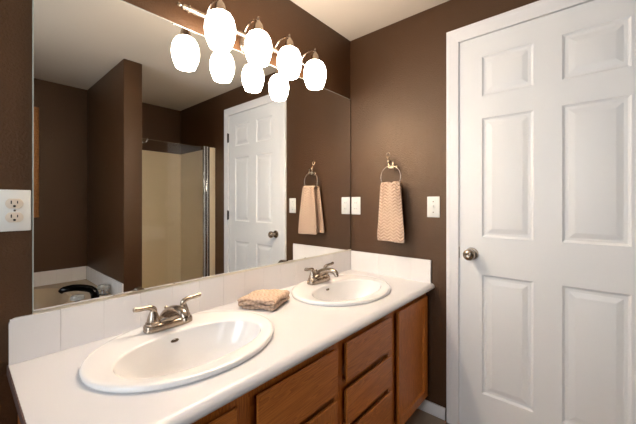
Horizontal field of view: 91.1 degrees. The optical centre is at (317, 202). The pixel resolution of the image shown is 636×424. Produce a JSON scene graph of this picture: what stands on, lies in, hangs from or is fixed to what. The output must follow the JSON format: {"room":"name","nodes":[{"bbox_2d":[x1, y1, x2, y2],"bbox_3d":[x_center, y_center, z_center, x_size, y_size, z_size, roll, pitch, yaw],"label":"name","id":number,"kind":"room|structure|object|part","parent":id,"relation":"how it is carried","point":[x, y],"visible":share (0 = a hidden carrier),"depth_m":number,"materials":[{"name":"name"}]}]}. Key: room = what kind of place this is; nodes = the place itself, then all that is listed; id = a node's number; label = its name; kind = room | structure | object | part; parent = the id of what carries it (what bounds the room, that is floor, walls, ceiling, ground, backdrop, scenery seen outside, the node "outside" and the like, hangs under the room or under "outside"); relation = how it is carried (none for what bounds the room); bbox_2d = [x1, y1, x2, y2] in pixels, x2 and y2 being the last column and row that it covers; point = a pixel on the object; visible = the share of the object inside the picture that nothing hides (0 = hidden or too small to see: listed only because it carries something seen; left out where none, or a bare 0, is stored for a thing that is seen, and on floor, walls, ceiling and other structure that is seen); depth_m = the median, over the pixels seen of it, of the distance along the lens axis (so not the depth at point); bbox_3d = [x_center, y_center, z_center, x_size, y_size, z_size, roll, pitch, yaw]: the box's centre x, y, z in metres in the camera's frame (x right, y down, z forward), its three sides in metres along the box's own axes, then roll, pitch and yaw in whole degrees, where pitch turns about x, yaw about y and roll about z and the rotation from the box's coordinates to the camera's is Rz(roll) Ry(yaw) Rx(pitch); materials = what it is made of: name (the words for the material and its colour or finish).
{"room":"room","nodes":[
{"label":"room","id":0,"kind":"room"},
{"bbox_2d":[0,0,349,423],"bbox_3d":[-0.724,0.046,1.136,0.120,2.302,2.990,0,0,41],"label":"wall","id":1,"kind":"structure","parent":0,"point":[278,18],"depth_m":0.90,"materials":[{"name":"brown paint"}]},
{"bbox_2d":[0,189,30,231],"bbox_3d":[-0.859,0.022,0.882,0.009,0.117,0.071,0,0,41],"label":"electrical outlet","id":2,"kind":"object","parent":1,"relation":"attached to","point":[15,205],"visible":1,"depth_m":0.88,"materials":[{"name":"white plastic"}]},
{"bbox_2d":[5,199,22,208],"bbox_3d":[-0.858,0.003,0.881,0.005,0.028,0.037,0,0,41],"label":"receptacle","id":3,"kind":"object","parent":2,"relation":"attached to","point":[9,203],"depth_m":0.88,"materials":[{"name":"white plastic"}]},
{"bbox_2d":[5,212,22,221],"bbox_3d":[-0.858,0.042,0.881,0.005,0.028,0.037,0,0,41],"label":"receptacle","id":4,"kind":"object","parent":2,"relation":"attached to","point":[9,216],"depth_m":0.88,"materials":[{"name":"white plastic"}]},
{"bbox_2d":[32,0,350,314],"bbox_3d":[-0.305,-0.189,1.520,0.009,1.030,1.614,0,0,41],"label":"wall mirror","id":5,"kind":"object","parent":1,"relation":"attached to","point":[162,158],"visible":0.91,"depth_m":1.19,"materials":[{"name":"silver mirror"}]},
{"bbox_2d":[8,251,430,364],"bbox_3d":[-0.113,0.391,1.324,0.559,0.128,1.666,0,0,41],"label":"backsplash","id":6,"kind":"structure","parent":1,"relation":"attached to","point":[31,336],"depth_m":1.18,"materials":[{"name":"white tile"}]},
{"bbox_2d":[176,0,325,89],"bbox_3d":[-0.245,-0.707,1.440,0.206,0.206,0.783,0,0,41],"label":"vanity light","id":7,"kind":"object","parent":1,"relation":"attached to","point":[220,30],"visible":1,"depth_m":1.32,"materials":[{"name":"white glass"}]},
{"bbox_3d":[-0.411,-0.774,1.242,0.128,0.072,0.049,0,0,41],"label":"lamp arm","id":8,"kind":"part","parent":7,"relation":"part of","materials":[{"name":"silver metal"}]},
{"bbox_3d":[-0.381,-0.672,1.216,0.118,0.136,0.118,0,0,41],"label":"lamp shade","id":9,"kind":"part","parent":7,"relation":"part of","materials":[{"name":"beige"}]},
{"bbox_3d":[-0.289,-0.774,1.383,0.128,0.072,0.049,0,0,41],"label":"lamp arm","id":10,"kind":"part","parent":7,"relation":"part of","materials":[{"name":"silver metal"}]},
{"bbox_3d":[-0.259,-0.672,1.357,0.118,0.136,0.118,0,0,41],"label":"lamp shade","id":11,"kind":"part","parent":7,"relation":"part of","materials":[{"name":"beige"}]},
{"bbox_3d":[-0.168,-0.774,1.523,0.128,0.072,0.049,0,0,41],"label":"lamp arm","id":12,"kind":"part","parent":7,"relation":"part of","materials":[{"name":"silver metal"}]},
{"bbox_3d":[-0.138,-0.672,1.497,0.118,0.136,0.118,0,0,41],"label":"lamp shade","id":13,"kind":"part","parent":7,"relation":"part of","materials":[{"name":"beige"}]},
{"bbox_3d":[-0.046,-0.774,1.664,0.128,0.072,0.049,0,0,41],"label":"lamp arm","id":14,"kind":"part","parent":7,"relation":"part of","materials":[{"name":"silver metal"}]},
{"bbox_3d":[-0.016,-0.672,1.638,0.118,0.136,0.118,0,0,41],"label":"lamp shade","id":15,"kind":"part","parent":7,"relation":"part of","materials":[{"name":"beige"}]},
{"bbox_2d":[290,0,448,40],"bbox_3d":[0.266,-1.155,0.279,2.740,0.100,2.990,0,0,41],"label":"ceiling","id":16,"kind":"structure","parent":0,"point":[352,19],"depth_m":1.81,"materials":[{"name":"beige paint"}]},
{"bbox_2d":[405,408,448,423],"bbox_3d":[0.266,1.247,0.279,2.740,0.100,2.990,0,0,41],"label":"floor","id":17,"kind":"structure","parent":0,"point":[419,416],"depth_m":1.72,"materials":[{"name":"tile"}]},
{"bbox_2d":[18,293,427,423],"bbox_3d":[-0.109,0.841,1.330,0.548,0.713,1.644,0,0,41],"label":"vanity cabinet","id":18,"kind":"object","parent":17,"relation":"on","point":[378,373],"visible":0.89,"depth_m":1.22,"materials":[{"name":"brown wood"}]},
{"bbox_2d":[7,269,434,423],"bbox_3d":[-0.106,0.469,1.316,0.579,0.028,1.670,0,0,41],"label":"countertop","id":19,"kind":"structure","parent":18,"relation":"on","point":[47,389],"depth_m":0.82,"materials":[{"name":"white"}]},
{"bbox_2d":[79,311,273,392],"bbox_3d":[-0.411,0.513,1.006,0.468,0.151,0.574,0,0,41],"label":"sink","id":20,"kind":"object","parent":19,"relation":"in","point":[213,343],"visible":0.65,"depth_m":0.99,"materials":[{"name":"white ceramic"}]},
{"bbox_2d":[132,292,200,333],"bbox_3d":[-0.526,0.391,1.101,0.181,0.096,0.182,0,0,-6],"label":"faucet","id":21,"kind":"object","parent":20,"relation":"on","point":[172,316],"visible":1,"depth_m":1.06,"materials":[{"name":"silver metal"}]},
{"bbox_3d":[-0.578,0.382,1.055,0.050,0.078,0.090,0,0,41],"label":"lever handle","id":22,"kind":"part","parent":21,"relation":"part of","materials":[{"name":"silver metal"}]},
{"bbox_3d":[-0.531,0.426,1.110,0.058,0.026,0.165,0,0,41],"label":"plate","id":23,"kind":"part","parent":21,"relation":"part of","materials":[{"name":"silver metal"}]},
{"bbox_3d":[-0.491,0.393,1.097,0.161,0.084,0.120,0,0,18],"label":"spout","id":24,"kind":"part","parent":21,"relation":"part of","materials":[{"name":"silver metal"}]},
{"bbox_3d":[-0.483,0.382,1.165,0.050,0.078,0.090,0,0,41],"label":"lever handle","id":25,"kind":"part","parent":21,"relation":"part of","materials":[{"name":"silver metal"}]},
{"bbox_2d":[237,289,289,310],"bbox_3d":[-0.238,0.426,1.394,0.183,0.057,0.173,0,0,15],"label":"folded washcloth","id":26,"kind":"object","parent":19,"relation":"on","point":[269,300],"visible":1,"depth_m":1.33,"materials":[{"name":"beige fabric"}]},
{"bbox_2d":[291,275,390,306],"bbox_3d":[0.125,0.513,1.625,0.468,0.151,0.574,0,0,41],"label":"sink","id":27,"kind":"object","parent":19,"relation":"in","point":[343,290],"visible":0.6,"depth_m":1.68,"materials":[{"name":"white ceramic"}]},
{"bbox_2d":[304,262,338,284],"bbox_3d":[0.011,0.391,1.716,0.181,0.096,0.182,0,0,-6],"label":"faucet","id":28,"kind":"object","parent":27,"relation":"on","point":[316,276],"visible":1,"depth_m":1.68,"materials":[{"name":"silver metal"}]},
{"bbox_3d":[-0.042,0.382,1.670,0.050,0.078,0.090,0,0,41],"label":"lever handle","id":29,"kind":"part","parent":28,"relation":"part of","materials":[{"name":"silver metal"}]},
{"bbox_3d":[0.006,0.426,1.725,0.058,0.026,0.165,0,0,41],"label":"plate","id":30,"kind":"part","parent":28,"relation":"part of","materials":[{"name":"silver metal"}]},
{"bbox_3d":[0.046,0.393,1.712,0.161,0.084,0.120,0,0,18],"label":"spout","id":31,"kind":"part","parent":28,"relation":"part of","materials":[{"name":"silver metal"}]},
{"bbox_3d":[0.053,0.382,1.780,0.050,0.078,0.090,0,0,41],"label":"lever handle","id":32,"kind":"part","parent":28,"relation":"part of","materials":[{"name":"silver metal"}]},
{"bbox_3d":[-0.325,0.607,0.678,0.022,0.162,0.340,0,0,41],"label":"false drawer","id":33,"kind":"part","parent":18,"relation":"part of","materials":[{"name":"brown wood"}]},
{"bbox_3d":[-0.054,0.607,0.991,0.022,0.162,0.360,0,0,41],"label":"false drawer","id":34,"kind":"part","parent":18,"relation":"part of","materials":[{"name":"brown wood"}]},
{"bbox_3d":[0.065,0.790,1.180,0.004,0.573,1.550,0,0,41],"label":"dust panel","id":35,"kind":"part","parent":18,"relation":"part of","materials":[{"name":"brown wood"}]},
{"bbox_3d":[0.074,0.790,1.171,0.019,0.613,1.644,0,0,41],"label":"frame","id":36,"kind":"part","parent":18,"relation":"part of","materials":[{"name":"brown wood"}]},
{"bbox_3d":[-0.054,0.899,0.991,0.021,0.375,0.360,0,0,41],"label":"cabinet door","id":37,"kind":"part","parent":18,"relation":"part of","materials":[{"name":"brown wood"}]},
{"bbox_3d":[0.215,0.767,1.302,0.022,0.136,0.351,0,0,41],"label":"drawer","id":38,"kind":"part","parent":18,"relation":"part of","materials":[{"name":"brown wood"}]},
{"bbox_3d":[0.215,0.597,1.302,0.022,0.148,0.351,0,0,41],"label":"drawer","id":39,"kind":"part","parent":18,"relation":"part of","materials":[{"name":"brown wood"}]},
{"bbox_3d":[0.215,0.972,1.302,0.022,0.221,0.351,0,0,41],"label":"drawer","id":40,"kind":"part","parent":18,"relation":"part of","materials":[{"name":"brown wood"}]},
{"bbox_3d":[0.492,0.805,1.623,0.021,0.564,0.354,0,0,41],"label":"cabinet door","id":41,"kind":"part","parent":18,"relation":"part of","materials":[{"name":"brown wood"}]},
{"bbox_3d":[0.490,0.805,1.624,0.005,0.464,0.254,0,0,41],"label":"door panel","id":42,"kind":"part","parent":18,"relation":"part of","materials":[{"name":"brown wood"}]},
{"bbox_2d":[350,0,538,407],"bbox_3d":[1.206,0.046,1.363,2.500,2.302,0.120,0,0,41],"label":"wall","id":43,"kind":"structure","parent":0,"point":[398,69],"depth_m":1.84,"materials":[{"name":"brown paint"}]},
{"bbox_2d":[352,197,359,213],"bbox_3d":[0.255,0.021,2.101,0.071,0.117,0.010,0,0,41],"label":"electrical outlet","id":44,"kind":"object","parent":43,"relation":"attached to","point":[355,200],"visible":1,"depth_m":2.10,"materials":[{"name":"white plastic"}]},
{"bbox_2d":[380,152,400,182],"bbox_3d":[0.451,-0.196,1.897,0.139,0.221,0.062,0,0,41],"label":"towel ring","id":45,"kind":"object","parent":43,"relation":"attached to","point":[395,167],"visible":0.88,"depth_m":1.89,"materials":[{"name":"silver metal"}]},
{"bbox_2d":[377,181,404,242],"bbox_3d":[0.436,0.055,1.884,0.211,0.361,0.069,0,0,44],"label":"hand towel","id":46,"kind":"object","parent":43,"relation":"attached to","point":[390,228],"visible":1,"depth_m":1.85,"materials":[{"name":"beige fabric"}]},
{"bbox_2d":[418,400,445,419],"bbox_3d":[0.466,1.164,1.917,0.618,0.066,0.012,0,0,41],"label":"baseboard","id":47,"kind":"structure","parent":43,"relation":"attached to","point":[436,410],"depth_m":1.75,"materials":[{"name":"white paint"}]},
{"bbox_2d":[427,196,439,216],"bbox_3d":[0.648,0.025,1.757,0.071,0.117,0.016,0,0,41],"label":"light switch","id":48,"kind":"object","parent":43,"relation":"attached to","point":[433,203],"visible":1,"depth_m":1.76,"materials":[{"name":"white plastic"}]},
{"bbox_2d":[446,0,593,423],"bbox_3d":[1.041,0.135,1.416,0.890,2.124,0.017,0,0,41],"label":"trim","id":49,"kind":"structure","parent":43,"relation":"attached to","point":[540,8],"depth_m":1.68,"materials":[{"name":"white paint"}]},
{"bbox_2d":[459,0,635,423],"bbox_3d":[1.037,0.168,1.404,0.772,2.042,0.106,0,0,41],"label":"door","id":50,"kind":"structure","parent":43,"relation":"in","point":[547,249],"depth_m":1.40,"materials":[{"name":"white paint"}]},
{"bbox_3d":[0.780,0.267,1.603,0.064,0.064,0.071,0,0,41],"label":"knob","id":51,"kind":"part","parent":50,"relation":"part of","materials":[{"name":"silver metal"}]}
]}

